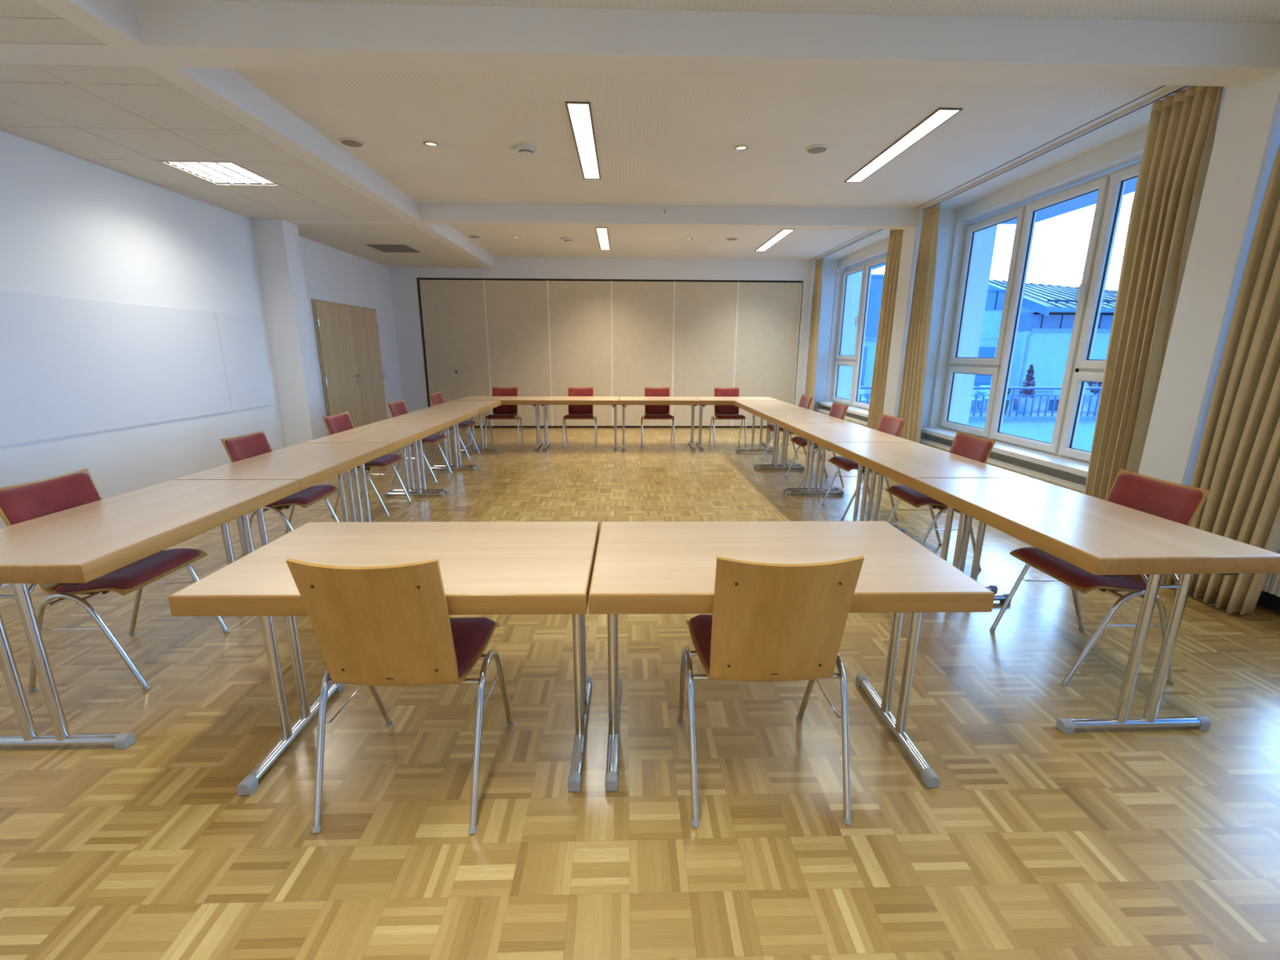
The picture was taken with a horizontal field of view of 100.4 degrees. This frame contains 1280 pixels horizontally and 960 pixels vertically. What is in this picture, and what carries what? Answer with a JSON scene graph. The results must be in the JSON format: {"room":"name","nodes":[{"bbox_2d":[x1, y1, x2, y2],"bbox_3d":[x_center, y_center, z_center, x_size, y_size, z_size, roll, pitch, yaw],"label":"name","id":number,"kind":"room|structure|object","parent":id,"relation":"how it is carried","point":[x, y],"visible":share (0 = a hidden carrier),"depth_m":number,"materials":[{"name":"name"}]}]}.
{"room":"conference room","nodes":[
{"label":"conference room","id":0,"kind":"room"},
{"bbox_2d":[0,0,105,44],"bbox_3d":[-3.347,-1.708,0.879,1.685,0.049,3.390,0,14,-2],"label":"ceiling","id":1,"kind":"structure","parent":0,"point":[20,20],"depth_m":2.41,"materials":[{"name":"tile"}]},
{"bbox_2d":[0,129,402,498],"bbox_3d":[-4.362,-0.851,2.684,0.250,3.250,15.050,0,14,-2],"label":"wall","id":2,"kind":"structure","parent":0,"point":[72,226],"depth_m":4.57,"materials":[{"name":"white paint"}]},
{"bbox_2d":[0,447,11,587],"bbox_3d":[-4.084,-0.825,2.965,0.340,3.030,0.290,0,14,-2],"label":"pilaster","id":3,"kind":"object","parent":2,"relation":"attached to","point":[4,477],"depth_m":3.28,"materials":[{"name":"white paint"}]},
{"bbox_2d":[0,290,273,446],"bbox_3d":[-4.287,-1.021,4.708,0.008,1.008,3.020,0,14,-2],"label":"whiteboard","id":4,"kind":"object","parent":2,"relation":"attached to","point":[69,366],"visible":1,"depth_m":4.34,"materials":[{"name":"ceramic"}]},
{"bbox_2d":[251,218,325,447],"bbox_3d":[-4.179,-1.656,6.405,0.340,3.030,0.290,0,14,-2],"label":"pilaster","id":5,"kind":"object","parent":2,"relation":"attached to","point":[277,246],"visible":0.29,"depth_m":6.27,"materials":[{"name":"white paint"}]},
{"bbox_2d":[311,298,388,435],"bbox_3d":[-4.340,-1.591,8.212,0.094,2.115,1.850,0,14,-2],"label":"door","id":6,"kind":"structure","parent":2,"relation":"in","point":[347,335],"depth_m":8.02,"materials":[{"name":"brown wood"}]},
{"bbox_2d":[0,64,403,220],"bbox_3d":[-3.443,-2.545,4.348,1.685,0.049,3.350,0,14,-2],"label":"ceiling","id":7,"kind":"structure","parent":0,"point":[126,120],"depth_m":3.66,"materials":[{"name":"tile"}]},
{"bbox_2d":[160,160,279,186],"bbox_3d":[-3.447,-2.545,4.420,0.540,0.024,0.600,0,14,-2],"label":"recessed light","id":8,"kind":"object","parent":7,"relation":"in","point":[217,172],"visible":0.98,"depth_m":4.41,"materials":[{"name":"white plastic"}]},
{"bbox_2d":[172,162,268,182],"bbox_3d":[-3.447,-2.553,4.418,0.520,0.004,0.580,0,14,-2],"label":"diffuser","id":9,"kind":"object","parent":8,"relation":"attached to","point":[213,172],"depth_m":4.41,"materials":[{"name":"white"}]},
{"bbox_2d":[292,222,484,268],"bbox_3d":[-3.538,-3.376,7.788,1.685,0.049,3.390,0,14,-2],"label":"ceiling","id":10,"kind":"structure","parent":0,"point":[351,238],"depth_m":7.25,"materials":[{"name":"tile"}]},
{"bbox_2d":[364,244,419,252],"bbox_3d":[-3.537,-3.332,7.649,0.540,0.030,0.590,0,14,-2],"label":"ceiling vent","id":11,"kind":"object","parent":10,"relation":"in","point":[384,248],"visible":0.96,"depth_m":7.65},
{"bbox_2d":[0,427,1279,959],"bbox_3d":[-0.258,0.773,3.293,8.580,0.200,15.450,0,14,-2],"label":"floor","id":12,"kind":"structure","parent":0,"point":[1034,840],"depth_m":1.79,"materials":[{"name":"brown wood"}]},
{"bbox_2d":[0,467,230,692],"bbox_3d":[-2.376,0.421,2.421,0.516,0.885,0.513,0,14,-2],"label":"chair","id":13,"kind":"object","parent":12,"relation":"on","point":[20,503],"visible":0.58,"depth_m":2.29,"materials":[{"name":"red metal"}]},
{"bbox_2d":[0,471,101,524],"bbox_3d":[-2.556,0.199,2.363,0.128,0.403,0.382,0,14,-2],"label":"cushion","id":14,"kind":"object","parent":13,"relation":"on","point":[20,503],"depth_m":2.32,"materials":[{"name":"fabric"}]},
{"bbox_2d":[54,547,200,592],"bbox_3d":[-2.314,0.403,2.419,0.336,0.062,0.432,0,14,-2],"label":"seat cushion","id":15,"kind":"object","parent":13,"relation":"on","point":[130,578],"depth_m":2.34,"materials":[{"name":"fabric"}]},
{"bbox_2d":[0,480,301,749],"bbox_3d":[-2.187,0.497,2.404,0.687,0.737,1.197,0,14,-1],"label":"folding table","id":16,"kind":"object","parent":12,"relation":"on","point":[88,542],"visible":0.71,"depth_m":2.01,"materials":[{"name":"wood"}]},
{"bbox_2d":[220,429,339,557],"bbox_3d":[-2.410,0.124,3.652,0.516,0.885,0.513,0,14,-3],"label":"chair","id":17,"kind":"object","parent":12,"relation":"on","point":[237,448],"visible":0.62,"depth_m":3.55,"materials":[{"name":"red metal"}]},
{"bbox_2d":[225,431,271,462],"bbox_3d":[-2.590,-0.098,3.590,0.128,0.403,0.382,0,14,-3],"label":"cushion","id":18,"kind":"object","parent":17,"relation":"on","point":[237,448],"depth_m":3.56,"materials":[{"name":"leather"}]},
{"bbox_2d":[266,484,336,506],"bbox_3d":[-2.348,0.105,3.651,0.336,0.062,0.432,0,14,-3],"label":"seat cushion","id":19,"kind":"object","parent":17,"relation":"on","point":[310,495],"depth_m":3.58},
{"bbox_2d":[172,443,393,556],"bbox_3d":[-2.216,0.215,3.570,0.687,0.737,1.197,0,14,-1],"label":"folding table","id":20,"kind":"object","parent":12,"relation":"on","point":[310,464],"visible":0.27,"depth_m":3.33,"materials":[{"name":"wood"}]},
{"bbox_2d":[322,411,411,518],"bbox_3d":[-2.446,-0.151,4.789,0.516,0.885,0.513,0,14,-2],"label":"chair","id":21,"kind":"object","parent":12,"relation":"on","point":[341,422],"visible":0.49,"depth_m":4.67,"materials":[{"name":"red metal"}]},
{"bbox_2d":[324,413,354,434],"bbox_3d":[-2.626,-0.373,4.731,0.128,0.403,0.382,0,14,-2],"label":"cushion","id":22,"kind":"object","parent":21,"relation":"on","point":[341,422],"depth_m":4.70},
{"bbox_2d":[357,453,401,467],"bbox_3d":[-2.384,-0.169,4.787,0.336,0.062,0.432,0,14,-2],"label":"seat cushion","id":23,"kind":"object","parent":21,"relation":"on","point":[384,461],"depth_m":4.72,"materials":[{"name":"leather"}]},
{"bbox_2d":[302,422,445,521],"bbox_3d":[-2.246,-0.066,4.736,0.687,0.737,1.197,0,14,-1],"label":"folding table","id":24,"kind":"object","parent":12,"relation":"on","point":[401,434],"visible":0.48,"depth_m":4.55,"materials":[{"name":"wood"}]},
{"bbox_2d":[168,521,599,795],"bbox_3d":[-0.763,0.610,1.960,1.197,0.737,0.687,0,14,-1],"label":"folding table","id":25,"kind":"object","parent":12,"relation":"on","point":[486,567],"visible":0.94,"depth_m":1.84,"materials":[{"name":"brown wood"}]},
{"bbox_2d":[285,558,513,834],"bbox_3d":[-0.746,0.590,1.752,0.513,0.885,0.516,0,14,0],"label":"chair","id":26,"kind":"object","parent":12,"relation":"on","point":[392,625],"visible":1,"depth_m":1.53,"materials":[{"name":"brown wood"}]},
{"bbox_2d":[449,617,494,677],"bbox_3d":[-0.745,0.557,1.808,0.432,0.062,0.336,0,14,0],"label":"seat cushion","id":27,"kind":"object","parent":26,"relation":"on","point":[471,636],"depth_m":1.82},
{"bbox_2d":[386,399,452,484],"bbox_3d":[-2.480,-0.442,5.994,0.516,0.885,0.513,0,14,0],"label":"chair","id":28,"kind":"object","parent":12,"relation":"on","point":[397,408],"visible":0.54,"depth_m":5.90,"materials":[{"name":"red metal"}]},
{"bbox_2d":[388,400,408,417],"bbox_3d":[-2.660,-0.665,5.939,0.128,0.403,0.382,0,14,0],"label":"cushion","id":29,"kind":"object","parent":28,"relation":"on","point":[397,408],"depth_m":5.92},
{"bbox_2d":[417,434,445,442],"bbox_3d":[-2.418,-0.460,5.990,0.336,0.062,0.432,0,14,0],"label":"seat cushion","id":30,"kind":"object","parent":28,"relation":"on","point":[434,437],"depth_m":5.95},
{"bbox_2d":[377,409,478,493],"bbox_3d":[-2.275,-0.348,5.902,0.687,0.737,1.197,0,14,-1],"label":"folding table","id":31,"kind":"object","parent":12,"relation":"on","point":[450,417],"visible":0.68,"depth_m":5.62,"materials":[{"name":"wood"}]},
{"bbox_2d":[429,391,479,461],"bbox_3d":[-2.503,-0.732,7.194,0.516,0.885,0.513,0,14,-2],"label":"chair","id":32,"kind":"object","parent":12,"relation":"on","point":[436,398],"visible":0.38,"depth_m":7.10,"materials":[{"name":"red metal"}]},
{"bbox_2d":[420,400,501,468],"bbox_3d":[-2.305,-0.630,7.068,0.687,0.737,1.197,0,14,-1],"label":"folding table","id":33,"kind":"object","parent":12,"relation":"on","point":[482,406],"visible":0.7,"depth_m":6.79,"materials":[{"name":"wood"}]},
{"bbox_2d":[454,395,543,450],"bbox_3d":[-2.065,-0.862,8.032,1.167,0.737,0.687,0,14,-1],"label":"folding table","id":34,"kind":"object","parent":12,"relation":"on","point":[505,400],"visible":0.56,"depth_m":7.95,"materials":[{"name":"brown wood"}]},
{"bbox_2d":[484,386,524,447],"bbox_3d":[-2.101,-0.975,8.208,0.513,0.885,0.516,0,14,-2],"label":"chair","id":35,"kind":"object","parent":12,"relation":"on","point":[502,411],"visible":0.88,"depth_m":8.32,"materials":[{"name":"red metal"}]},
{"bbox_2d":[492,387,517,413],"bbox_3d":[-2.106,-1.240,8.330,0.382,0.403,0.128,0,14,-2],"label":"cushion","id":36,"kind":"object","parent":35,"relation":"on","point":[502,409],"depth_m":8.32,"materials":[{"name":"fabric"}]},
{"bbox_2d":[537,395,619,450],"bbox_3d":[-0.894,-0.864,8.064,1.167,0.737,0.687,0,14,-1],"label":"folding table","id":37,"kind":"object","parent":12,"relation":"on","point":[546,400],"visible":1,"depth_m":7.85,"materials":[{"name":"wood"}]},
{"bbox_2d":[562,386,597,447],"bbox_3d":[-0.926,-0.978,8.240,0.513,0.885,0.516,0,14,-1],"label":"chair","id":38,"kind":"object","parent":12,"relation":"on","point":[575,411],"visible":0.82,"depth_m":8.35,"materials":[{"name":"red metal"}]},
{"bbox_2d":[568,387,592,413],"bbox_3d":[-0.929,-1.243,8.362,0.382,0.403,0.128,0,14,-1],"label":"cushion","id":39,"kind":"object","parent":38,"relation":"on","point":[572,392],"depth_m":8.35,"materials":[{"name":"fabric"}]},
{"bbox_2d":[389,257,837,427],"bbox_3d":[-0.447,-2.504,9.980,7.980,3.030,0.306,0,14,-2],"label":"wall","id":40,"kind":"structure","parent":12,"relation":"on","point":[539,337],"depth_m":9.79,"materials":[{"name":"beige paint"}]},
{"bbox_2d":[411,224,494,268],"bbox_3d":[-2.616,-3.451,7.795,0.160,0.200,3.390,0,14,-2],"label":"beam","id":41,"kind":"structure","parent":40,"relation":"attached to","point":[446,234],"depth_m":7.50,"materials":[{"name":"white paint"}]},
{"bbox_2d":[640,386,675,447],"bbox_3d":[0.273,-0.981,8.273,0.513,0.885,0.516,0,14,-2],"label":"chair","id":42,"kind":"object","parent":12,"relation":"on","point":[651,411],"visible":0.89,"depth_m":8.38,"materials":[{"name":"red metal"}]},
{"bbox_2d":[644,387,669,413],"bbox_3d":[0.269,-1.246,8.395,0.382,0.403,0.128,0,14,-2],"label":"cushion","id":43,"kind":"object","parent":42,"relation":"on","point":[649,392],"depth_m":8.38,"materials":[{"name":"fabric"}]},
{"bbox_2d":[619,396,700,450],"bbox_3d":[0.276,-0.867,8.095,1.167,0.737,0.687,0,14,-1],"label":"folding table","id":44,"kind":"object","parent":12,"relation":"on","point":[624,401],"visible":1,"depth_m":7.84,"materials":[{"name":"wood"}]},
{"bbox_2d":[708,386,746,447],"bbox_3d":[1.373,-0.984,8.302,0.513,0.885,0.516,0,14,-2],"label":"chair","id":45,"kind":"object","parent":12,"relation":"on","point":[721,411],"visible":0.92,"depth_m":8.41,"materials":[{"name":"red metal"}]},
{"bbox_2d":[714,387,738,413],"bbox_3d":[1.368,-1.249,8.425,0.382,0.403,0.128,0,14,-2],"label":"cushion","id":46,"kind":"object","parent":45,"relation":"on","point":[718,392],"depth_m":8.42,"materials":[{"name":"fabric"}]},
{"bbox_2d":[694,396,779,449],"bbox_3d":[1.447,-0.870,8.127,1.167,0.737,0.687,0,14,-1],"label":"folding table","id":47,"kind":"object","parent":12,"relation":"on","point":[704,401],"visible":0.6,"depth_m":8.01,"materials":[{"name":"wood"}]},
{"bbox_2d":[677,555,864,827],"bbox_3d":[0.405,0.587,1.782,0.513,0.885,0.516,0,14,-1],"label":"chair","id":48,"kind":"object","parent":12,"relation":"on","point":[768,622],"visible":1,"depth_m":1.56,"materials":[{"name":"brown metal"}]},
{"bbox_2d":[690,613,712,671],"bbox_3d":[0.404,0.555,1.838,0.432,0.062,0.336,0,14,-1],"label":"seat cushion","id":49,"kind":"object","parent":48,"relation":"on","point":[700,624],"depth_m":1.84,"materials":[{"name":"fabric"}]},
{"bbox_2d":[733,400,808,467],"bbox_3d":[1.718,-0.641,7.183,0.687,0.737,1.197,0,14,-2],"label":"folding table","id":50,"kind":"object","parent":12,"relation":"on","point":[750,406],"visible":0.71,"depth_m":6.96,"materials":[{"name":"wood"}]},
{"bbox_2d":[761,394,813,459],"bbox_3d":[1.928,-0.656,6.955,0.516,0.885,0.513,0,14,-2],"label":"chair","id":51,"kind":"object","parent":12,"relation":"on","point":[805,402],"visible":0.41,"depth_m":6.93,"materials":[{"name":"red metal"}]},
{"bbox_2d":[588,520,994,791],"bbox_3d":[0.441,0.610,1.982,1.197,0.737,0.687,0,14,-1],"label":"folding table","id":52,"kind":"object","parent":12,"relation":"on","point":[640,567],"visible":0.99,"depth_m":1.86,"materials":[{"name":"wood"}]},
{"bbox_2d":[754,409,851,493],"bbox_3d":[1.764,-0.359,6.017,0.687,0.737,1.197,0,14,-2],"label":"folding table","id":53,"kind":"object","parent":12,"relation":"on","point":[777,417],"visible":0.73,"depth_m":5.78,"materials":[{"name":"wood"}]},
{"bbox_2d":[785,401,848,487],"bbox_3d":[1.968,-0.407,5.925,0.516,0.885,0.513,0,14,-2],"label":"chair","id":54,"kind":"object","parent":12,"relation":"on","point":[838,411],"visible":0.36,"depth_m":5.85,"materials":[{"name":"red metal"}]},
{"bbox_2d":[791,436,817,445],"bbox_3d":[1.906,-0.424,5.919,0.336,0.062,0.432,0,14,-2],"label":"seat cushion","id":55,"kind":"object","parent":54,"relation":"on","point":[799,441],"depth_m":5.89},
{"bbox_2d":[828,403,847,419],"bbox_3d":[2.150,-0.631,5.878,0.128,0.403,0.382,0,14,-2],"label":"cushion","id":56,"kind":"object","parent":54,"relation":"on","point":[838,411],"depth_m":5.85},
{"bbox_2d":[784,422,915,528],"bbox_3d":[1.810,-0.078,4.851,0.687,0.737,1.197,0,14,-2],"label":"folding table","id":57,"kind":"object","parent":12,"relation":"on","point":[823,434],"visible":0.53,"depth_m":4.67,"materials":[{"name":"wood"}]},
{"bbox_2d":[821,413,906,520],"bbox_3d":[2.001,-0.130,4.779,0.516,0.885,0.513,0,14,-2],"label":"chair","id":58,"kind":"object","parent":12,"relation":"on","point":[889,424],"visible":0.49,"depth_m":4.68,"materials":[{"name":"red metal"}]},
{"bbox_2d":[830,456,865,469],"bbox_3d":[1.939,-0.148,4.773,0.336,0.062,0.432,0,14,-2],"label":"seat cushion","id":59,"kind":"object","parent":58,"relation":"on","point":[842,462],"depth_m":4.72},
{"bbox_2d":[876,415,903,436],"bbox_3d":[2.183,-0.353,4.730,0.128,0.403,0.382,0,14,-2],"label":"cushion","id":60,"kind":"object","parent":58,"relation":"on","point":[889,424],"depth_m":4.70,"materials":[{"name":"leather"}]},
{"bbox_2d":[883,226,954,439],"bbox_3d":[3.417,-1.680,6.636,0.460,3.030,0.300,0,14,-2],"label":"pillar","id":61,"kind":"structure","parent":12,"relation":"on","point":[911,237],"depth_m":6.46,"materials":[{"name":"white paint"}]},
{"bbox_2d":[830,442,1030,594],"bbox_3d":[1.856,0.204,3.686,0.687,0.737,1.197,0,14,-2],"label":"folding table","id":62,"kind":"object","parent":12,"relation":"on","point":[901,463],"visible":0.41,"depth_m":3.43,"materials":[{"name":"wood"}]},
{"bbox_2d":[885,431,995,570],"bbox_3d":[2.050,0.126,3.720,0.516,0.885,0.513,0,14,0],"label":"chair","id":63,"kind":"object","parent":12,"relation":"on","point":[965,445],"visible":0.43,"depth_m":3.62,"materials":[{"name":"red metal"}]},
{"bbox_2d":[888,484,946,505],"bbox_3d":[1.988,0.108,3.715,0.336,0.062,0.432,0,14,0],"label":"seat cushion","id":64,"kind":"object","parent":63,"relation":"on","point":[913,497],"depth_m":3.64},
{"bbox_2d":[949,433,991,462],"bbox_3d":[2.232,-0.097,3.668,0.128,0.403,0.382,0,14,0],"label":"cushion","id":65,"kind":"object","parent":63,"relation":"on","point":[965,445],"depth_m":3.63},
{"bbox_2d":[911,477,1279,733],"bbox_3d":[1.901,0.485,2.520,0.687,0.737,1.197,0,14,-2],"label":"folding table","id":66,"kind":"object","parent":12,"relation":"on","point":[1097,536],"visible":0.86,"depth_m":2.06,"materials":[{"name":"wood"}]},
{"bbox_2d":[989,468,1210,686],"bbox_3d":[2.114,0.423,2.489,0.516,0.885,0.513,0,14,-2],"label":"chair","id":67,"kind":"object","parent":12,"relation":"on","point":[1172,501],"visible":0.54,"depth_m":2.36,"materials":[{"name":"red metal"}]},
{"bbox_2d":[1015,546,1146,589],"bbox_3d":[2.051,0.406,2.483,0.336,0.062,0.432,0,14,-2],"label":"seat cushion","id":68,"kind":"object","parent":67,"relation":"on","point":[1070,575],"depth_m":2.37,"materials":[{"name":"fabric"}]},
{"bbox_2d":[1137,71,1279,583],"bbox_3d":[3.513,-0.845,3.176,0.460,3.030,0.280,0,14,-2],"label":"pillar","id":69,"kind":"structure","parent":12,"relation":"on","point":[1246,142],"depth_m":3.06,"materials":[{"name":"white paint"}]},
{"bbox_2d":[200,0,1279,260],"bbox_3d":[-0.245,-2.367,2.535,7.980,0.200,14.850,0,14,-2],"label":"ceiling","id":70,"kind":"structure","parent":0,"point":[661,140],"depth_m":3.99,"materials":[{"name":"paint"}]},
{"bbox_2d":[31,0,142,45],"bbox_3d":[-2.424,-1.782,0.886,0.160,0.200,3.390,0,14,-2],"label":"ceiling beam","id":71,"kind":"structure","parent":70,"relation":"attached to","point":[111,22],"depth_m":2.41,"materials":[{"name":"white paint"}]},
{"bbox_2d":[145,66,419,221],"bbox_3d":[-2.521,-2.620,4.355,0.160,0.200,3.350,0,14,-2],"label":"ceiling beam","id":72,"kind":"structure","parent":70,"relation":"attached to","point":[224,90],"depth_m":3.66,"materials":[{"name":"white paint"}]},
{"bbox_2d":[511,142,536,156],"bbox_3d":[-0.929,-2.666,4.332,0.175,0.066,0.175,13,18,42],"label":"smoke detector","id":73,"kind":"object","parent":70,"relation":"attached to","point":[525,149],"visible":1,"depth_m":4.29,"materials":[{"name":"white plastic"}]},
{"bbox_2d":[565,101,600,178],"bbox_3d":[-0.434,-2.687,4.310,0.164,0.009,1.600,0,14,-2],"label":"recessed light","id":74,"kind":"object","parent":70,"relation":"in","point":[580,113],"visible":1,"depth_m":4.09,"materials":[{"name":"white"}]},
{"bbox_2d":[595,226,610,250],"bbox_3d":[-0.538,-3.554,7.895,0.164,0.009,1.600,0,14,-2],"label":"recessed light","id":75,"kind":"object","parent":70,"relation":"in","point":[602,235],"visible":1,"depth_m":7.77,"materials":[{"name":"white"}]},
{"bbox_2d":[596,229,609,248],"bbox_3d":[-0.538,-3.555,7.895,0.140,0.004,1.576,0,14,-2],"label":"diffuser","id":76,"kind":"object","parent":75,"relation":"attached to","point":[602,235],"depth_m":7.79,"materials":[{"name":"white"}]},
{"bbox_2d":[283,202,957,229],"bbox_3d":[-0.344,-3.058,6.121,7.980,0.240,0.170,0,14,-2],"label":"beam","id":77,"kind":"structure","parent":70,"relation":"attached to","point":[429,213],"depth_m":6.08,"materials":[{"name":"white paint"}]},
{"bbox_2d":[0,0,1279,86],"bbox_3d":[-0.248,-2.228,2.686,7.980,0.240,0.200,0,14,-2],"label":"beam","id":78,"kind":"structure","parent":70,"relation":"attached to","point":[175,33],"depth_m":2.63,"materials":[{"name":"white paint"}]},
{"bbox_2d":[754,228,795,251],"bbox_3d":[1.977,-3.555,7.944,0.164,0.009,1.600,0,14,-2],"label":"recessed light","id":79,"kind":"object","parent":70,"relation":"in","point":[783,233],"visible":1,"depth_m":7.82,"materials":[{"name":"white"}]},
{"bbox_2d":[809,229,884,261],"bbox_3d":[3.156,-3.557,8.002,0.122,0.022,3.230,0,14,-2],"label":"track","id":80,"kind":"object","parent":70,"relation":"attached to","point":[877,230],"visible":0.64,"depth_m":8.05,"materials":[{"name":"white plastic"}]},
{"bbox_2d":[804,258,822,410],"bbox_3d":[3.152,-2.412,9.708,0.085,2.982,0.423,0,14,-2],"label":"curtain","id":81,"kind":"object","parent":80,"relation":"hanging from","point":[810,386],"visible":0.81,"depth_m":9.62,"materials":[{"name":"fabric"}]},
{"bbox_2d":[866,229,903,430],"bbox_3d":[3.225,-1.768,7.042,0.097,2.982,0.488,0,14,-2],"label":"curtain","id":82,"kind":"object","parent":80,"relation":"hanging from","point":[890,279],"visible":0.66,"depth_m":6.96,"materials":[{"name":"fabric"}]},
{"bbox_2d":[844,107,962,182],"bbox_3d":[2.075,-2.694,4.378,0.164,0.009,1.600,0,14,-2],"label":"recessed light","id":83,"kind":"object","parent":70,"relation":"in","point":[939,117],"visible":1,"depth_m":4.16,"materials":[{"name":"white"}]},
{"bbox_2d":[915,84,1187,210],"bbox_3d":[3.252,-2.720,4.537,0.122,0.022,3.240,0,14,-2],"label":"track","id":84,"kind":"object","parent":70,"relation":"attached to","point":[1170,91],"visible":0.64,"depth_m":4.08,"materials":[{"name":"white plastic"}]},
{"bbox_2d":[897,204,940,443],"bbox_3d":[3.250,-1.569,6.217,0.080,2.982,0.520,0,14,-2],"label":"curtain","id":85,"kind":"object","parent":84,"relation":"hanging from","point":[910,407],"visible":0.84,"depth_m":6.17,"materials":[{"name":"fabric"}]},
{"bbox_2d":[1084,85,1223,500],"bbox_3d":[3.323,-0.930,3.573,0.112,2.982,0.444,0,14,-2],"label":"curtain","id":86,"kind":"object","parent":84,"relation":"hanging from","point":[1180,137],"visible":0.74,"depth_m":3.45,"materials":[{"name":"fabric"}]},
{"bbox_3d":[3.348,-1.885,1.078,0.122,0.022,3.280,0,14,-2],"label":"track","id":87,"kind":"object","parent":70,"relation":"attached to","visible":0},
{"bbox_2d":[1165,142,1279,614],"bbox_3d":[3.346,-0.724,2.720,0.113,2.982,0.613,0,14,-2],"label":"curtain","id":88,"kind":"object","parent":87,"relation":"hanging from","point":[1237,460],"visible":0.77,"depth_m":2.91,"materials":[{"name":"fabric"}]},
{"bbox_2d":[824,94,1224,485],"bbox_3d":[3.898,-0.904,3.003,0.320,3.230,14.850,0,14,-2],"label":"wall","id":89,"kind":"structure","parent":0,"point":[1127,150],"depth_m":6.18,"materials":[{"name":"white paint"}]},
{"bbox_2d":[817,254,886,417],"bbox_3d":[3.612,-2.288,8.532,0.365,2.398,2.840,0,14,-2],"label":"window","id":90,"kind":"structure","parent":89,"relation":"in","point":[856,407],"depth_m":9.09,"materials":[{"name":"white plastic"}]},
{"bbox_2d":[843,271,862,399],"bbox_3d":[3.959,-1.355,10.475,0.230,6.600,0.220,0,14,-2],"label":"pier","id":91,"kind":"object","parent":89,"relation":"attached to","point":[857,276],"depth_m":10.01,"materials":[{"name":"paint"}]},
{"bbox_2d":[955,225,997,425],"bbox_3d":[4.088,-0.383,7.091,0.300,6.300,0.220,0,14,-2],"label":"pier","id":92,"kind":"object","parent":89,"relation":"attached to","point":[988,238],"depth_m":6.58,"materials":[{"name":"paint"}]},
{"bbox_2d":[920,438,1085,493],"bbox_3d":[3.553,-0.029,5.366,0.246,0.354,2.658,0,14,-2],"label":"radiator","id":93,"kind":"object","parent":89,"relation":"attached to","point":[1039,476],"visible":0.18,"depth_m":4.81,"materials":[{"name":"white metal"}]},
{"bbox_2d":[920,133,1216,477],"bbox_3d":[3.708,-1.447,5.051,0.365,2.398,2.875,0,14,-2],"label":"window","id":94,"kind":"structure","parent":89,"relation":"in","point":[1060,454],"depth_m":4.92,"materials":[{"name":"white plastic"}]},
{"bbox_2d":[1000,177,1137,224],"bbox_3d":[4.885,-2.440,2.160,1.635,0.220,11.080,0,14,-2],"label":"canopy slab","id":95,"kind":"object","parent":89,"relation":"attached to","point":[1090,199],"depth_m":6.60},
{"bbox_2d":[1257,591,1279,613],"bbox_3d":[3.715,1.002,1.786,0.120,0.095,3.300,0,14,-2],"label":"baseboard","id":96,"kind":"structure","parent":89,"relation":"attached to","point":[1272,602],"depth_m":3.07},
{"bbox_2d":[1262,543,1279,596],"bbox_3d":[3.649,0.809,1.897,0.246,0.354,2.618,0,14,-2],"label":"radiator","id":97,"kind":"object","parent":89,"relation":"attached to","point":[1272,584],"visible":0.11,"depth_m":2.95,"materials":[{"name":"white metal"}]},
{"label":"outside","id":98,"kind":"structure","parent":0,"visible":0},
{"bbox_3d":[36.365,-1.560,26.360,65.860,0.200,110.000,0,14,-2],"label":"ground","id":99,"kind":"structure","parent":98,"visible":0},
{"bbox_2d":[860,274,1005,395],"bbox_3d":[12.239,-7.828,29.374,12.300,5.780,6.100,0,14,-2],"label":"building","id":100,"kind":"structure","parent":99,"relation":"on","point":[995,297],"depth_m":26.52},
{"bbox_2d":[968,421,1096,451],"bbox_3d":[19.873,-2.070,23.206,27.000,2.140,9.000,0,14,-2],"label":"wall","id":101,"kind":"structure","parent":99,"relation":"on","point":[1042,431],"depth_m":18.50,"materials":[{"name":"concrete"}]},
{"bbox_2d":[861,395,1097,421],"bbox_3d":[19.830,-3.170,22.862,27.100,0.160,9.150,0,14,-2],"label":"terrace slab","id":102,"kind":"object","parent":101,"relation":"on","point":[976,418],"depth_m":18.80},
{"bbox_2d":[858,386,1101,416],"bbox_3d":[18.002,-2.690,18.374,23.000,1.000,0.090,0,14,-2],"label":"terrace railing","id":103,"kind":"object","parent":102,"relation":"on","point":[1024,412],"visible":0.2,"depth_m":18.23,"materials":[{"name":"metal"}]},
{"bbox_2d":[1017,397,1032,414],"bbox_3d":[13.732,-2.637,19.040,0.500,0.550,0.500,0,14,-2],"label":"planter","id":104,"kind":"object","parent":102,"relation":"on","point":[1022,399],"depth_m":18.89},
{"bbox_2d":[1017,364,1035,414],"bbox_3d":[13.745,-3.214,18.892,0.525,1.742,0.518,0,14,-2],"label":"conifer","id":105,"kind":"object","parent":102,"relation":"on","point":[1027,384],"visible":0.85,"depth_m":18.84,"materials":[{"name":"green plant"}]},
{"bbox_2d":[1012,390,1059,410],"bbox_3d":[15.050,-3.069,20.192,1.500,0.860,0.470,0,14,-2],"label":"garden bench","id":106,"kind":"object","parent":102,"relation":"on","point":[1016,392],"visible":0.48,"depth_m":20.34,"materials":[{"name":"brown wood"}]},
{"bbox_2d":[987,279,1117,397],"bbox_3d":[26.799,-7.941,29.174,16.800,6.210,9.020,0,14,-2],"label":"building","id":107,"kind":"structure","parent":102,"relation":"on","point":[1047,313],"depth_m":25.81,"materials":[{"name":"metal"}]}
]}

